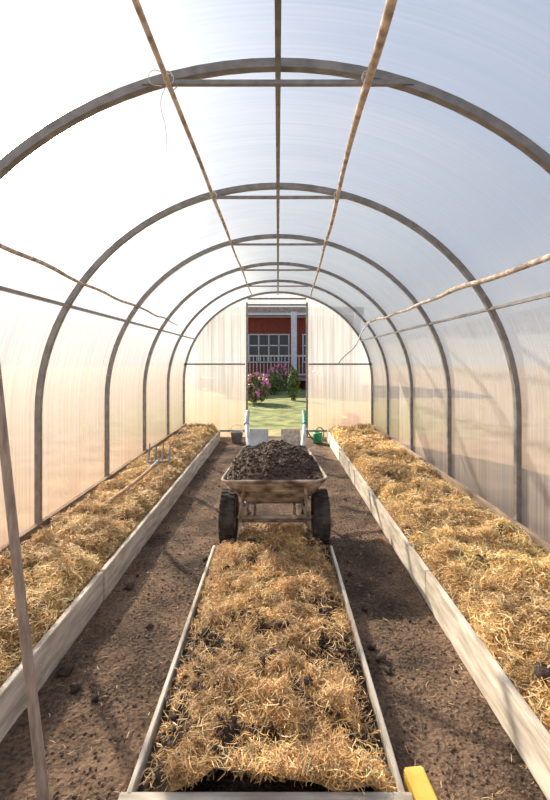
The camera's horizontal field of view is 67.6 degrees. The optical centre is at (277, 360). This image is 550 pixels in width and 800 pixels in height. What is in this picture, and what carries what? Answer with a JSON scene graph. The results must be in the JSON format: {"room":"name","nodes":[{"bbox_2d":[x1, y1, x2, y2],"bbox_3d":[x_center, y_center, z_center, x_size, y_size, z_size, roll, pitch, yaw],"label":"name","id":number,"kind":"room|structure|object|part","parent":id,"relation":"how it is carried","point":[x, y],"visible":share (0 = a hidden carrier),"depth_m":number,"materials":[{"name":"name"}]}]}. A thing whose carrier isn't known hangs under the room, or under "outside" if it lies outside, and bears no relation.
{"room":"greenhouse","nodes":[
{"label":"greenhouse","id":0,"kind":"room"},
{"bbox_2d":[0,305,190,546],"bbox_3d":[-1.433,0.462,2.030,0.141,1.476,8.940,0,0,0],"label":"wall","id":1,"kind":"structure","parent":0,"point":[32,335],"depth_m":3.01,"materials":[{"name":"white plastic"}]},
{"bbox_2d":[0,423,186,554],"bbox_3d":[-1.448,1.090,2.030,0.030,0.220,8.840,0,0,0],"label":"baseboard","id":2,"kind":"structure","parent":1,"relation":"attached to","point":[45,521],"depth_m":2.91,"materials":[{"name":"brown wood"}]},
{"bbox_2d":[195,312,201,388],"bbox_3d":[-3.400,-0.450,17.550,0.240,3.300,0.200,0,0,0],"label":"porch post","id":3,"kind":"object","parent":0,"point":[198,321],"depth_m":17.45,"materials":[{"name":"white wood"}]},
{"bbox_2d":[0,436,546,799],"bbox_3d":[0.000,1.200,2.030,3.060,0.028,9.060,0,0,0],"label":"floor","id":4,"kind":"structure","parent":0,"point":[57,768],"depth_m":1.58,"materials":[{"name":"soil"}]},
{"bbox_2d":[0,363,50,799],"bbox_3d":[-0.697,0.180,1.050,0.246,2.043,0.028,0,0,0],"label":"handle","id":5,"kind":"object","parent":4,"relation":"on","point":[37,742],"visible":1,"depth_m":1.04,"materials":[{"name":"brown wood"}]},
{"bbox_2d":[0,422,219,741],"bbox_3d":[-1.149,1.040,3.182,0.581,0.325,6.064,0,0,0],"label":"raised garden bed","id":6,"kind":"object","parent":4,"relation":"on","point":[70,567],"visible":0.91,"depth_m":2.13,"materials":[{"name":"plant"}]},
{"bbox_2d":[98,443,170,508],"bbox_3d":[-1.082,0.866,3.237,0.206,0.225,1.077,0,0,0],"label":"fork","id":7,"kind":"object","parent":6,"relation":"on","point":[154,461],"visible":1,"depth_m":3.45,"materials":[{"name":"brown wood"}]},
{"bbox_2d":[150,460,159,469],"bbox_3d":[-1.080,0.911,3.605,0.034,0.047,0.153,0,0,4],"label":"socket","id":8,"kind":"object","parent":7,"relation":"attached to","point":[155,462],"depth_m":3.61,"materials":[{"name":"metal"}]},
{"bbox_2d":[230,425,243,443],"bbox_3d":[-0.600,1.060,6.000,0.195,0.263,0.195,0,0,0],"label":"bucket","id":9,"kind":"object","parent":4,"relation":"on","point":[236,435],"visible":1,"depth_m":5.94,"materials":[{"name":"grey plastic"}]},
{"bbox_2d":[56,443,457,785],"bbox_3d":[-0.119,1.190,3.564,1.661,0.043,4.814,0,0,0],"label":"clod","id":10,"kind":"object","parent":4,"relation":"on","point":[66,668],"visible":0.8,"depth_m":1.64,"materials":[{"name":"soil"}]},
{"bbox_2d":[118,533,413,799],"bbox_3d":[-0.032,1.104,1.781,0.757,0.193,1.470,0,0,0],"label":"raised garden bed","id":11,"kind":"object","parent":4,"relation":"on","point":[269,673],"visible":1,"depth_m":1.34,"materials":[{"name":"plant"}]},
{"bbox_2d":[0,439,543,799],"bbox_3d":[-0.064,1.198,3.598,1.601,0.030,5.409,0,0,0],"label":"clump","id":12,"kind":"object","parent":4,"relation":"on","point":[451,750],"visible":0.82,"depth_m":1.50,"materials":[{"name":"brown soil"}]},
{"bbox_2d":[12,447,533,799],"bbox_3d":[-0.065,1.184,3.331,1.607,0.008,4.882,0,0,0],"label":"straw","id":13,"kind":"object","parent":4,"relation":"on","point":[223,447],"visible":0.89,"depth_m":1.46,"materials":[{"name":"beige plant"}]},
{"bbox_2d":[240,522,306,542],"bbox_3d":[-0.030,1.146,2.777,0.470,0.100,0.545,0,0,0],"label":"soil","id":14,"kind":"object","parent":4,"relation":"on","point":[246,523],"visible":0.13,"depth_m":2.95,"materials":[{"name":"brown soil"}]},
{"bbox_2d":[236,522,309,543],"bbox_3d":[-0.030,1.117,2.745,0.474,0.142,0.544,0,0,0],"label":"straw","id":15,"kind":"object","parent":14,"relation":"on","point":[288,531],"visible":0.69,"depth_m":2.69,"materials":[{"name":"beige plant"}]},
{"bbox_2d":[218,410,330,544],"bbox_3d":[-0.022,0.839,3.244,0.708,0.734,1.485,0,0,0],"label":"wheelbarrow","id":16,"kind":"object","parent":4,"relation":"on","point":[285,470],"visible":1,"depth_m":2.61,"materials":[{"name":"metal"}]},
{"bbox_3d":[-0.242,0.753,3.247,0.083,0.500,1.321,0,0,-2],"label":"handle rail","id":17,"kind":"part","parent":16,"relation":"part of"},
{"bbox_3d":[-0.234,1.061,3.204,0.038,0.290,0.154,0,0,-8],"label":"leg","id":18,"kind":"part","parent":16,"relation":"part of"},
{"bbox_2d":[222,446,324,501],"bbox_3d":[-0.022,0.805,2.945,0.657,0.220,0.876,0,0,0],"label":"tray","id":19,"kind":"object","parent":16,"relation":"on","point":[250,483],"depth_m":2.58,"materials":[{"name":"metal"}]},
{"bbox_3d":[0.198,0.753,3.247,0.083,0.500,1.321,0,0,2],"label":"handle rail","id":20,"kind":"part","parent":16,"relation":"part of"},
{"bbox_2d":[0,0,549,523],"bbox_3d":[0.000,0.051,2.025,2.994,2.297,8.930,0,0,0],"label":"frame","id":21,"kind":"object","parent":4,"relation":"on","point":[192,76],"visible":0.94,"depth_m":2.52,"materials":[{"name":"metal"}]},
{"bbox_2d":[0,243,177,325],"bbox_3d":[-1.196,-0.474,2.950,0.040,0.060,4.503,0,0,-2],"label":"pole","id":22,"kind":"object","parent":21,"relation":"attached to","point":[4,247],"visible":0.93,"depth_m":2.23,"materials":[{"name":"brown wood"}]},
{"bbox_2d":[131,0,251,295],"bbox_3d":[-0.393,-0.995,3.250,0.027,0.031,5.900,0,0,0],"label":"pole","id":23,"kind":"object","parent":21,"relation":"attached to","point":[137,6],"depth_m":1.57,"materials":[{"name":"brown wood"}]},
{"bbox_3d":[-0.998,0.050,6.470,0.965,0.026,0.030,0,0,0],"label":"rail","id":24,"kind":"part","parent":21,"relation":"part of","materials":[{"name":"metal"}]},
{"bbox_3d":[-0.489,0.140,6.470,0.028,2.120,0.030,0,0,0],"label":"door post","id":25,"kind":"part","parent":21,"relation":"part of","materials":[{"name":"metal"}]},
{"bbox_2d":[148,70,367,363],"bbox_3d":[0.002,-0.503,3.499,2.332,1.076,4.092,0,0,0],"label":"ties","id":26,"kind":"object","parent":21,"relation":"hanging from","point":[151,70],"visible":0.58,"depth_m":1.50,"materials":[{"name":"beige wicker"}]},
{"bbox_3d":[0.932,-0.226,4.820,0.090,0.522,1.066,0,0,29],"label":"sagging cord","id":27,"kind":"part","parent":26,"relation":"part of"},
{"bbox_3d":[0.457,0.140,6.470,0.028,2.120,0.030,0,0,0],"label":"door post","id":28,"kind":"part","parent":21,"relation":"part of","materials":[{"name":"metal"}]},
{"bbox_3d":[0.982,1.100,6.470,0.997,0.026,0.030,0,0,0],"label":"sill","id":29,"kind":"part","parent":21,"relation":"part of","materials":[{"name":"metal"}]},
{"bbox_3d":[0.982,0.050,6.470,0.997,0.026,0.030,0,0,0],"label":"rail","id":30,"kind":"part","parent":21,"relation":"part of","materials":[{"name":"metal"}]},
{"bbox_2d":[310,0,396,296],"bbox_3d":[0.385,-0.984,3.250,0.237,0.046,5.901,0,0,0],"label":"pole","id":31,"kind":"object","parent":21,"relation":"attached to","point":[390,5],"depth_m":1.49,"materials":[{"name":"brown wood"}]},
{"bbox_2d":[364,253,549,324],"bbox_3d":[1.151,-0.454,3.150,0.053,0.118,4.901,0,0,1],"label":"pole","id":32,"kind":"object","parent":21,"relation":"attached to","point":[542,259],"visible":0.99,"depth_m":2.27,"materials":[{"name":"brown wood"}]},
{"bbox_2d":[306,427,323,443],"bbox_3d":[0.536,1.078,6.000,0.280,0.229,0.144,0,0,0],"label":"watering can","id":33,"kind":"object","parent":4,"relation":"on","point":[317,438],"visible":0.99,"depth_m":5.95,"materials":[{"name":"green plastic"}]},
{"bbox_2d":[404,766,437,799],"bbox_3d":[0.377,1.152,1.059,0.055,0.085,0.142,0,0,-6],"label":"wooden block","id":34,"kind":"object","parent":4,"relation":"on","point":[416,781],"visible":0.85,"depth_m":1.08,"materials":[{"name":"paint"}]},
{"bbox_2d":[327,423,549,799],"bbox_3d":[1.081,1.047,3.182,0.718,0.311,6.065,0,0,0],"label":"raised garden bed","id":35,"kind":"object","parent":4,"relation":"on","point":[486,585],"visible":1,"depth_m":1.94,"materials":[{"name":"plant"}]},
{"bbox_2d":[185,294,370,436],"bbox_3d":[0.000,0.050,6.500,3.000,2.300,0.001,0,0,0],"label":"wall","id":36,"kind":"structure","parent":0,"point":[342,330],"depth_m":6.50,"materials":[{"name":"white plastic"}]},
{"bbox_2d":[291,312,296,370],"bbox_3d":[0.680,-0.450,17.550,0.240,3.300,0.200,0,0,0],"label":"porch post","id":37,"kind":"object","parent":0,"point":[293,314],"depth_m":17.45,"materials":[{"name":"white wood"}]},
{"bbox_2d":[354,312,360,388],"bbox_3d":[3.400,-0.450,17.550,0.240,3.300,0.200,0,0,0],"label":"porch post","id":38,"kind":"object","parent":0,"point":[357,321],"depth_m":17.45,"materials":[{"name":"white wood"}]},
{"bbox_2d":[365,307,549,542],"bbox_3d":[1.433,0.462,2.030,0.141,1.476,8.940,0,0,0],"label":"wall","id":39,"kind":"structure","parent":0,"point":[530,322],"depth_m":2.95,"materials":[{"name":"white plastic"}]},
{"bbox_2d":[370,423,549,554],"bbox_3d":[1.448,1.090,2.030,0.030,0.220,8.840,0,0,0],"label":"baseboard","id":40,"kind":"structure","parent":39,"relation":"attached to","point":[482,502],"depth_m":2.91,"materials":[{"name":"wood"}]},
{"bbox_3d":[1.725,-0.585,18.940,0.050,1.270,0.050,0,0,0],"label":"mullion","id":41,"kind":"object","parent":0,"visible":0},
{"bbox_3d":[1.725,0.050,18.940,1.250,0.050,0.050,0,0,0],"label":"rail","id":42,"kind":"object","parent":41,"relation":"attached to","visible":0},
{"bbox_2d":[302,335,303,361],"bbox_3d":[1.150,-0.585,18.940,0.050,1.270,0.050,0,0,0],"label":"mullion","id":43,"kind":"object","parent":42,"relation":"on","point":[302,335],"visible":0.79,"depth_m":18.91,"materials":[{"name":"white wood"}]},
{"bbox_2d":[304,335,326,361],"bbox_3d":[1.725,-0.585,18.970,1.150,1.270,0.030,0,0,0],"label":"glass","id":44,"kind":"object","parent":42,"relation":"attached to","point":[312,337],"visible":0.21,"depth_m":18.96,"materials":[{"name":"grey"}]},
{"bbox_3d":[0.000,-2.590,20.750,7.600,0.420,5.100,0,0,0],"label":"roof","id":45,"kind":"structure","parent":0,"visible":0},
{"bbox_2d":[192,307,363,316],"bbox_3d":[0.000,-2.220,18.650,7.600,0.340,0.900,0,0,0],"label":"eave","id":46,"kind":"object","parent":45,"relation":"attached to","point":[194,309],"visible":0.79,"depth_m":18.20,"materials":[{"name":"wood"}]},
{"bbox_2d":[192,313,363,314],"bbox_3d":[0.000,-2.080,18.180,7.600,0.100,0.040,0,0,0],"label":"fascia","id":47,"kind":"object","parent":46,"relation":"attached to","point":[192,313],"visible":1,"depth_m":18.16,"materials":[{"name":"white wood"}]},
{"label":"outside","id":48,"kind":"structure","parent":0,"visible":0},
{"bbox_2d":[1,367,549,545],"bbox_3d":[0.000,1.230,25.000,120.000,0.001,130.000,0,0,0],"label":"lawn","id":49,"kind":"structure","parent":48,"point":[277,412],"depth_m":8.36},
{"bbox_2d":[212,368,240,397],"bbox_3d":[-1.641,0.734,14.024,1.283,1.015,1.123,0,0,-16],"label":"shrub","id":50,"kind":"object","parent":49,"relation":"on","point":[232,370],"visible":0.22,"depth_m":13.81,"materials":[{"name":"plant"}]},
{"bbox_2d":[238,372,270,402],"bbox_3d":[-0.733,0.773,11.942,1.092,0.946,1.088,0,0,0],"label":"flowering bush","id":51,"kind":"object","parent":49,"relation":"on","point":[257,382],"visible":0.8,"depth_m":11.78,"materials":[{"name":"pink plant"}]},
{"bbox_2d":[265,373,284,393],"bbox_3d":[-0.127,0.858,15.209,0.835,0.820,0.819,0,0,0],"label":"shrub","id":52,"kind":"object","parent":49,"relation":"on","point":[277,384],"visible":0.84,"depth_m":15.04,"materials":[{"name":"green plant"}]},
{"bbox_2d":[201,377,352,380],"bbox_3d":[0.000,0.780,18.250,7.000,0.120,1.500,0,0,0],"label":"porch deck","id":53,"kind":"object","parent":49,"relation":"on","point":[301,378],"visible":0.14,"depth_m":17.50,"materials":[{"name":"grey wood"}]},
{"bbox_2d":[202,355,350,356],"bbox_3d":[0.000,-0.220,17.550,7.000,0.070,0.060,0,0,0],"label":"rail","id":54,"kind":"object","parent":53,"relation":"attached to","point":[202,355],"visible":0.64,"depth_m":17.52,"materials":[{"name":"paint"}]},
{"bbox_2d":[202,317,353,387],"bbox_3d":[0.000,-0.400,21.000,7.000,3.260,4.000,0,0,0],"label":"facade","id":55,"kind":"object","parent":49,"relation":"on","point":[251,319],"visible":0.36,"depth_m":19.00,"materials":[{"name":"red wood"}]},
{"bbox_2d":[203,318,203,386],"bbox_3d":[-3.450,-0.400,18.985,0.030,3.200,0.030,0,0,0],"label":"batten","id":56,"kind":"object","parent":55,"relation":"attached to","point":[203,318],"visible":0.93,"depth_m":18.97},
{"bbox_2d":[248,362,289,362],"bbox_3d":[-0.425,0.050,18.940,1.950,0.050,0.050,0,0,0],"label":"rail","id":57,"kind":"object","parent":55,"relation":"attached to","point":[248,362],"visible":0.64,"depth_m":18.91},
{"bbox_2d":[249,335,287,361],"bbox_3d":[-0.425,-0.585,18.970,1.850,1.270,0.030,0,0,0],"label":"glass","id":58,"kind":"object","parent":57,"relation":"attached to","point":[253,339],"visible":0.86,"depth_m":18.96,"materials":[{"name":"grey"}]},
{"bbox_3d":[-0.425,-0.585,18.940,0.050,1.270,0.050,0,0,0],"label":"mullion","id":59,"kind":"object","parent":57,"relation":"attached to","visible":0},
{"bbox_2d":[248,334,289,334],"bbox_3d":[-0.425,-1.220,18.940,1.950,0.050,0.050,0,0,0],"label":"rail","id":60,"kind":"object","parent":59,"relation":"attached to","point":[248,334],"visible":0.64,"depth_m":18.91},
{"bbox_2d":[249,345,289,345],"bbox_3d":[-0.425,-0.712,18.940,1.950,0.050,0.050,0,0,0],"label":"rail","id":61,"kind":"object","parent":59,"relation":"attached to","point":[249,345],"visible":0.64,"depth_m":18.91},
{"bbox_2d":[300,318,300,386],"bbox_3d":[1.050,-0.400,18.985,0.030,3.200,0.030,0,0,0],"label":"batten","id":62,"kind":"object","parent":55,"relation":"attached to","point":[300,318],"visible":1,"depth_m":18.97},
{"bbox_2d":[333,325,333,366],"bbox_3d":[2.550,-0.400,18.985,0.030,3.200,0.030,0,0,0],"label":"batten","id":63,"kind":"object","parent":55,"relation":"attached to","point":[333,325],"visible":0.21,"depth_m":18.97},
{"bbox_2d":[266,362,289,390],"bbox_3d":[0.081,0.648,16.764,1.152,1.180,1.120,0,0,0],"label":"flowering bush","id":64,"kind":"object","parent":49,"relation":"on","point":[282,371],"visible":0.43,"depth_m":16.61,"materials":[{"name":"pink plant"}]},
{"bbox_2d":[286,365,300,400],"bbox_3d":[0.484,0.673,12.801,0.411,1.145,0.406,0,0,35],"label":"shrub","id":65,"kind":"object","parent":49,"relation":"on","point":[293,382],"visible":0.99,"depth_m":12.72,"materials":[{"name":"green plant"}]},
{"bbox_2d":[308,366,350,396],"bbox_3d":[1.701,0.673,13.914,1.544,1.156,1.435,0,0,0],"label":"flowering bush","id":66,"kind":"object","parent":49,"relation":"on","point":[312,374],"visible":0.27,"depth_m":13.75,"materials":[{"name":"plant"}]},
{"bbox_2d":[335,416,345,426],"bbox_3d":[1.050,1.096,7.100,0.305,0.264,0.305,0,0,0],"label":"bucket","id":67,"kind":"object","parent":49,"relation":"on","point":[342,418],"visible":0.2,"depth_m":6.98,"materials":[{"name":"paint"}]},
{"bbox_2d":[343,413,357,424],"bbox_3d":[1.320,1.085,7.350,0.330,0.286,0.330,0,0,0],"label":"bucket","id":68,"kind":"object","parent":49,"relation":"on","point":[344,414],"visible":0.16,"depth_m":7.24,"materials":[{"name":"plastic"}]}
]}

